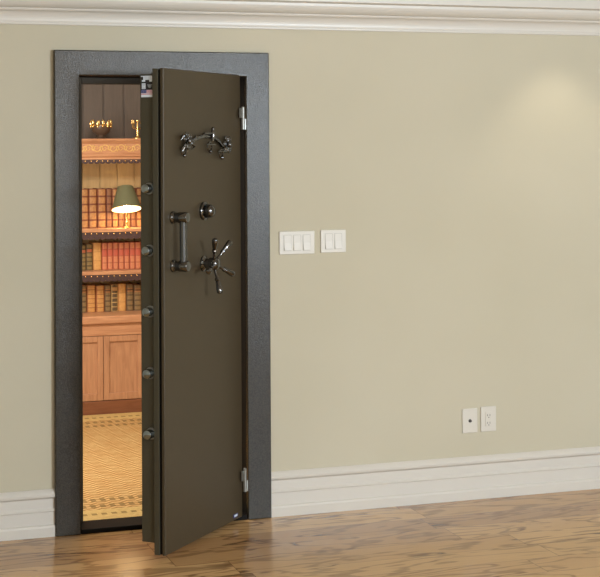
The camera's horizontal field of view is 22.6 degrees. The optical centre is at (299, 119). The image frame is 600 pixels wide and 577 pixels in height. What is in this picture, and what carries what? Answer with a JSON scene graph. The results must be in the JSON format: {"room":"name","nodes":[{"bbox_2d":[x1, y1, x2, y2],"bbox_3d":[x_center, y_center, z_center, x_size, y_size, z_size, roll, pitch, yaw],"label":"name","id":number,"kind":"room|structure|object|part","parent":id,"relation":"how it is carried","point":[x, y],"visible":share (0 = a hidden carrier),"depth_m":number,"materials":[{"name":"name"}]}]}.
{"room":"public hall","nodes":[
{"label":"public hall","id":0,"kind":"room"},
{"bbox_2d":[82,84,139,138],"bbox_3d":[-1.627,0.666,9.813,3.635,2.399,0.110,0,-1,-18],"label":"wall","id":1,"kind":"structure","parent":0,"point":[120,104],"depth_m":9.90,"materials":[{"name":"brown wood"}]},
{"bbox_2d":[0,24,599,492],"bbox_3d":[-0.141,0.601,6.887,7.200,2.399,0.130,0,-1,-18],"label":"wall","id":2,"kind":"structure","parent":0,"point":[460,172],"depth_m":7.01,"materials":[{"name":"paint"}]},
{"bbox_2d":[0,489,54,540],"bbox_3d":[-2.292,1.697,6.065,2.599,0.201,0.022,0,-1,-18],"label":"baseboard","id":3,"kind":"structure","parent":2,"relation":"attached to","point":[30,514],"depth_m":6.44,"materials":[{"name":"grey paint"}]},
{"bbox_2d":[53,50,271,536],"bbox_3d":[-0.616,0.749,6.690,0.974,2.100,0.194,0,-1,-18],"label":"door frame","id":4,"kind":"structure","parent":2,"relation":"attached to","point":[72,69],"depth_m":6.66,"materials":[{"name":"metal"}]},
{"bbox_2d":[140,68,241,555],"bbox_3d":[-0.421,0.784,6.406,0.214,1.978,0.741,-1,-1,24],"label":"door","id":5,"kind":"structure","parent":2,"relation":"in","point":[190,120],"depth_m":6.29,"materials":[{"name":"brown metal"}]},
{"bbox_3d":[-0.488,0.774,6.441,0.063,1.911,0.670,-1,-1,24],"label":"door","id":6,"kind":"part","parent":5,"relation":"part of","materials":[{"name":"brown metal"}]},
{"bbox_3d":[-0.490,0.403,6.148,0.074,0.052,0.052,-1,-1,24],"label":"handle mount","id":7,"kind":"part","parent":5,"relation":"part of","materials":[{"name":"silver metal"}]},
{"bbox_3d":[-0.488,0.602,6.147,0.074,0.052,0.052,-1,-1,24],"label":"handle mount","id":8,"kind":"part","parent":5,"relation":"part of","materials":[{"name":"silver metal"}]},
{"bbox_3d":[-0.477,0.502,6.142,0.031,0.180,0.033,-1,-1,24],"label":"pull handle","id":9,"kind":"part","parent":5,"relation":"part of","materials":[{"name":"silver metal"}]},
{"bbox_2d":[183,131,192,150],"bbox_3d":[-0.462,0.090,6.254,0.027,0.080,0.078,-1,-1,24],"label":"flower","id":10,"kind":"object","parent":5,"relation":"on","point":[187,137],"depth_m":6.25,"materials":[{"name":"silver metal"}]},
{"bbox_3d":[-0.383,0.392,6.403,0.041,0.057,0.058,-1,-1,24],"label":"dial knob","id":11,"kind":"part","parent":5,"relation":"part of","materials":[{"name":"silver metal"}]},
{"bbox_2d":[223,135,231,152],"bbox_3d":[-0.312,0.110,6.594,0.028,0.079,0.085,-1,-1,24],"label":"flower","id":12,"kind":"object","parent":5,"relation":"on","point":[227,145],"depth_m":6.59,"materials":[{"name":"silver metal"}]},
{"bbox_2d":[279,231,314,254],"bbox_3d":[-0.014,0.564,6.854,0.170,0.106,0.013,0,-1,-18],"label":"light switch","id":13,"kind":"object","parent":2,"relation":"attached to","point":[290,242],"visible":1,"depth_m":6.85,"materials":[{"name":"beige plastic"}]},
{"bbox_2d":[0,0,599,35],"bbox_3d":[-0.109,-0.506,6.793,7.200,0.190,0.112,0,-1,-18],"label":"trim","id":14,"kind":"structure","parent":2,"relation":"attached to","point":[523,17],"depth_m":6.88,"materials":[{"name":"grey paint"}]},
{"bbox_2d":[320,229,345,252],"bbox_3d":[0.154,0.561,6.910,0.124,0.105,0.013,0,-1,-18],"label":"light switch","id":15,"kind":"object","parent":2,"relation":"attached to","point":[331,241],"visible":1,"depth_m":6.91,"materials":[{"name":"beige plastic"}]},
{"bbox_2d":[271,446,599,516],"bbox_3d":[1.586,1.698,7.360,3.625,0.201,0.022,0,-1,-18],"label":"baseboard","id":16,"kind":"structure","parent":2,"relation":"attached to","point":[404,483],"depth_m":7.04,"materials":[{"name":"grey paint"}]},
{"bbox_2d":[462,408,476,432],"bbox_3d":[0.806,1.429,7.108,0.079,0.116,0.017,0,-1,-18],"label":"outlet","id":17,"kind":"object","parent":2,"relation":"attached to","point":[469,416],"visible":1,"depth_m":7.11,"materials":[{"name":"beige plastic"}]},
{"bbox_2d":[480,406,495,431],"bbox_3d":[0.897,1.426,7.142,0.081,0.119,0.010,0,-1,-18],"label":"power outlet","id":18,"kind":"object","parent":2,"relation":"attached to","point":[488,413],"visible":1,"depth_m":7.14,"materials":[{"name":"beige plastic"}]},
{"bbox_2d":[485,412,491,425],"bbox_3d":[0.898,1.426,7.139,0.033,0.068,0.004,0,-1,-18],"label":"receptacle","id":19,"kind":"object","parent":18,"relation":"attached to","point":[488,415],"depth_m":7.14,"materials":[{"name":"beige plastic"}]},
{"bbox_2d":[0,489,599,576],"bbox_3d":[0.777,1.791,4.140,7.440,0.100,12.387,0,-1,-18],"label":"floor","id":20,"kind":"structure","parent":0,"point":[557,534],"depth_m":6.26,"materials":[{"name":"brown wood"}]},
{"bbox_2d":[82,138,141,415],"bbox_3d":[-1.300,0.992,9.624,1.100,1.735,0.438,0,-1,-18],"label":"bookcase","id":21,"kind":"object","parent":20,"relation":"on","point":[112,373],"visible":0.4,"depth_m":9.50,"materials":[{"name":"brown wood"}]},
{"bbox_2d":[82,244,85,269],"bbox_3d":[-1.415,0.890,9.698,0.039,0.162,0.150,0,-1,-18],"label":"book","id":22,"kind":"object","parent":21,"relation":"on","point":[83,245],"visible":0.49,"depth_m":9.63,"materials":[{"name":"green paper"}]},
{"bbox_2d":[82,283,86,312],"bbox_3d":[-1.413,1.154,9.694,0.046,0.174,0.150,0,-1,-18],"label":"book","id":23,"kind":"object","parent":21,"relation":"on","point":[84,287],"visible":0.56,"depth_m":9.62,"materials":[{"name":"brown leather"}]},
{"bbox_2d":[82,188,87,227],"bbox_3d":[-1.407,0.574,9.707,0.052,0.252,0.150,0,-1,-18],"label":"book","id":24,"kind":"object","parent":21,"relation":"on","point":[85,190],"visible":0.63,"depth_m":9.64,"materials":[{"name":"beige paper"}]},
{"bbox_2d":[82,243,92,269],"bbox_3d":[-1.376,0.887,9.714,0.043,0.168,0.150,0,-1,-18],"label":"book","id":25,"kind":"object","parent":21,"relation":"on","point":[89,247],"visible":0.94,"depth_m":9.64,"materials":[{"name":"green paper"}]},
{"bbox_3d":[-1.360,1.564,9.399,0.186,0.333,0.007,0,-1,-18],"label":"door panel","id":26,"kind":"part","parent":21,"relation":"part of","materials":[{"name":"brown wood"}]},
{"bbox_2d":[85,283,95,311],"bbox_3d":[-1.364,1.155,9.713,0.058,0.172,0.150,0,-1,-18],"label":"book","id":27,"kind":"object","parent":21,"relation":"on","point":[91,288],"visible":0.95,"depth_m":9.64,"materials":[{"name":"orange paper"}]},
{"bbox_2d":[88,188,96,227],"bbox_3d":[-1.356,0.574,9.727,0.056,0.252,0.150,0,-1,-18],"label":"book","id":28,"kind":"object","parent":21,"relation":"on","point":[92,193],"visible":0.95,"depth_m":9.66,"materials":[{"name":"brown leather"}]},
{"bbox_3d":[-1.358,1.565,9.394,0.252,0.402,0.020,0,-1,-18],"label":"cabinet door","id":29,"kind":"part","parent":21,"relation":"part of","materials":[{"name":"brown wood"}]},
{"bbox_2d":[89,241,101,269],"bbox_3d":[-1.328,0.884,9.732,0.057,0.175,0.150,0,-1,-18],"label":"book","id":30,"kind":"object","parent":21,"relation":"on","point":[97,246],"visible":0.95,"depth_m":9.66,"materials":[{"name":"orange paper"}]},
{"bbox_2d":[94,284,103,311],"bbox_3d":[-1.308,1.157,9.728,0.054,0.169,0.150,0,-1,-18],"label":"book","id":31,"kind":"object","parent":21,"relation":"on","point":[99,287],"visible":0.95,"depth_m":9.66,"materials":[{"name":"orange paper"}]},
{"bbox_2d":[89,120,111,138],"bbox_3d":[-1.277,0.063,9.622,0.150,0.124,0.150,0,-1,-18],"label":"bowl","id":32,"kind":"object","parent":21,"relation":"on","point":[99,130],"visible":1,"depth_m":9.58,"materials":[{"name":"brown ceramic"}]},
{"bbox_2d":[96,188,105,227],"bbox_3d":[-1.300,0.574,9.742,0.057,0.252,0.150,0,-1,-18],"label":"book","id":33,"kind":"object","parent":21,"relation":"on","point":[101,193],"visible":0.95,"depth_m":9.67,"materials":[{"name":"beige paper"}]},
{"bbox_2d":[101,242,106,269],"bbox_3d":[-1.283,0.885,9.745,0.035,0.172,0.150,0,-1,-18],"label":"book","id":34,"kind":"object","parent":21,"relation":"on","point":[104,244],"visible":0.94,"depth_m":9.67,"materials":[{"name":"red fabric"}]},
{"bbox_2d":[102,283,110,311],"bbox_3d":[-1.262,1.157,9.746,0.042,0.169,0.150,0,-1,-18],"label":"book","id":35,"kind":"object","parent":21,"relation":"on","point":[107,288],"visible":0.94,"depth_m":9.68,"materials":[{"name":"brown leather"}]},
{"bbox_2d":[106,188,111,227],"bbox_3d":[-1.255,0.574,9.760,0.037,0.252,0.150,0,-1,-18],"label":"book","id":36,"kind":"object","parent":21,"relation":"on","point":[108,190],"visible":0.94,"depth_m":9.69,"materials":[{"name":"beige paper"}]},
{"bbox_2d":[106,241,112,269],"bbox_3d":[-1.248,0.885,9.755,0.035,0.172,0.150,0,-1,-18],"label":"book","id":37,"kind":"object","parent":21,"relation":"on","point":[109,244],"visible":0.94,"depth_m":9.68,"materials":[{"name":"red fabric"}]},
{"bbox_2d":[82,310,140,324],"bbox_3d":[-1.299,1.264,9.619,1.100,0.050,0.438,0,-1,-18],"label":"countertop","id":38,"kind":"structure","parent":21,"relation":"on","point":[112,317],"depth_m":9.45,"materials":[{"name":"brown wood"}]},
{"bbox_3d":[-1.318,0.981,9.676,1.030,0.022,0.298,0,-1,-18],"label":"shelf","id":39,"kind":"part","parent":21,"relation":"part of","materials":[{"name":"brown wood"}]},
{"bbox_3d":[-1.319,0.711,9.681,1.030,0.022,0.298,0,-1,-18],"label":"shelf","id":40,"kind":"part","parent":21,"relation":"part of","materials":[{"name":"brown wood"}]},
{"bbox_3d":[-1.238,1.324,9.439,1.080,0.076,0.021,0,-1,-18],"label":"frieze rail","id":41,"kind":"part","parent":21,"relation":"part of","materials":[{"name":"brown wood"}]},
{"bbox_3d":[-1.319,0.192,9.681,1.100,0.132,0.352,0,-1,-18],"label":"cornice","id":42,"kind":"part","parent":21,"relation":"part of","materials":[{"name":"brown wood"}]},
{"bbox_3d":[-1.369,0.753,9.829,1.030,0.982,0.016,0,-1,-18],"label":"panel","id":43,"kind":"part","parent":21,"relation":"part of","materials":[{"name":"brown wood"}]},
{"bbox_2d":[107,283,117,310],"bbox_3d":[-1.220,1.155,9.760,0.043,0.172,0.150,0,-1,-18],"label":"book","id":44,"kind":"object","parent":21,"relation":"on","point":[114,287],"visible":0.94,"depth_m":9.69,"materials":[{"name":"brown leather"}]},
{"bbox_2d":[112,241,117,268],"bbox_3d":[-1.215,0.885,9.770,0.035,0.172,0.150,0,-1,-18],"label":"book","id":45,"kind":"object","parent":21,"relation":"on","point":[115,244],"visible":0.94,"depth_m":9.70,"materials":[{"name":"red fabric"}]},
{"bbox_2d":[112,188,117,226],"bbox_3d":[-1.218,0.575,9.770,0.039,0.250,0.150,0,-1,-18],"label":"book","id":46,"kind":"object","parent":21,"relation":"on","point":[114,215],"visible":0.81,"depth_m":9.70,"materials":[{"name":"brown leather"}]},
{"bbox_2d":[114,282,125,310],"bbox_3d":[-1.173,1.153,9.774,0.053,0.176,0.150,0,-1,-18],"label":"book","id":47,"kind":"object","parent":21,"relation":"on","point":[121,286],"visible":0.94,"depth_m":9.70,"materials":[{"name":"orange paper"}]},
{"bbox_2d":[118,241,123,268],"bbox_3d":[-1.179,0.885,9.776,0.035,0.172,0.150,0,-1,-18],"label":"book","id":48,"kind":"object","parent":21,"relation":"on","point":[120,244],"visible":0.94,"depth_m":9.71,"materials":[{"name":"red fabric"}]},
{"bbox_2d":[118,213,123,226],"bbox_3d":[-1.180,0.574,9.783,0.038,0.252,0.150,0,-1,-18],"label":"book","id":49,"kind":"object","parent":21,"relation":"on","point":[120,215],"visible":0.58,"depth_m":9.71,"materials":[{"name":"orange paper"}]},
{"bbox_3d":[-1.116,1.565,9.475,0.252,0.402,0.020,0,-1,-18],"label":"cabinet door","id":50,"kind":"part","parent":21,"relation":"part of","materials":[{"name":"brown wood"}]},
{"bbox_3d":[-1.118,1.564,9.480,0.186,0.333,0.007,0,-1,-18],"label":"door panel","id":51,"kind":"part","parent":21,"relation":"part of","materials":[{"name":"brown wood"}]},
{"bbox_2d":[111,185,140,227],"bbox_3d":[-1.112,0.558,9.622,0.198,0.278,0.190,0,-1,-18],"label":"table lamp","id":52,"kind":"object","parent":21,"relation":"on","point":[126,201],"visible":0.98,"depth_m":9.60,"materials":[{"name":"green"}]},
{"bbox_3d":[-1.119,0.507,9.644,0.196,0.151,0.196,0,-18,-18],"label":"lamp shade","id":53,"kind":"part","parent":52,"relation":"part of","materials":[{"name":"green fabric"}]},
{"bbox_2d":[124,241,128,268],"bbox_3d":[-1.145,0.885,9.793,0.035,0.172,0.150,0,-1,-18],"label":"book","id":54,"kind":"object","parent":21,"relation":"on","point":[126,244],"visible":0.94,"depth_m":9.72,"materials":[{"name":"red fabric"}]},
{"bbox_2d":[124,213,130,226],"bbox_3d":[-1.142,0.577,9.798,0.042,0.247,0.150,0,-1,-18],"label":"book","id":55,"kind":"object","parent":21,"relation":"on","point":[129,214],"visible":0.16,"depth_m":9.73,"materials":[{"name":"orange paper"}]},
{"bbox_2d":[126,282,132,310],"bbox_3d":[-1.125,1.156,9.792,0.048,0.170,0.150,0,-1,-18],"label":"book","id":56,"kind":"object","parent":21,"relation":"on","point":[129,286],"visible":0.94,"depth_m":9.72,"materials":[{"name":"beige paper"}]},
{"bbox_2d":[129,241,134,268],"bbox_3d":[-1.110,0.885,9.801,0.035,0.172,0.150,0,-1,-18],"label":"book","id":57,"kind":"object","parent":21,"relation":"on","point":[131,243],"visible":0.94,"depth_m":9.73,"materials":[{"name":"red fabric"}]},
{"bbox_2d":[131,188,135,226],"bbox_3d":[-1.105,0.574,9.812,0.035,0.252,0.150,0,-1,-18],"label":"book","id":58,"kind":"object","parent":21,"relation":"on","point":[133,215],"visible":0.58,"depth_m":9.74,"materials":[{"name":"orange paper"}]},
{"bbox_2d":[131,120,139,137],"bbox_3d":[-1.051,0.064,9.697,0.082,0.120,0.082,0,-1,3],"label":"candelabrum","id":59,"kind":"object","parent":21,"relation":"on","point":[132,121],"visible":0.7,"depth_m":9.69,"materials":[{"name":"gold metal"}]},
{"bbox_2d":[133,283,140,309],"bbox_3d":[-1.076,1.159,9.805,0.051,0.165,0.150,0,-1,-18],"label":"book","id":60,"kind":"object","parent":21,"relation":"on","point":[136,287],"visible":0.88,"depth_m":9.73,"materials":[{"name":"beige paper"}]},
{"bbox_2d":[133,241,140,268],"bbox_3d":[-1.075,0.885,9.812,0.036,0.172,0.150,0,-1,-18],"label":"book","id":61,"kind":"object","parent":21,"relation":"on","point":[137,243],"visible":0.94,"depth_m":9.74,"materials":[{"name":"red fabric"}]},
{"bbox_2d":[136,187,140,226],"bbox_3d":[-1.068,0.574,9.820,0.038,0.252,0.150,0,-1,-18],"label":"book","id":62,"kind":"object","parent":21,"relation":"on","point":[138,190],"visible":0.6,"depth_m":9.75,"materials":[{"name":"beige paper"}]},
{"bbox_2d":[83,412,141,520],"bbox_3d":[-1.198,1.823,7.998,2.200,0.010,2.657,0,-1,-18],"label":"rug","id":63,"kind":"object","parent":20,"relation":"on","point":[112,443],"visible":0.07,"depth_m":7.84,"materials":[{"name":"beige fabric"}]}
]}

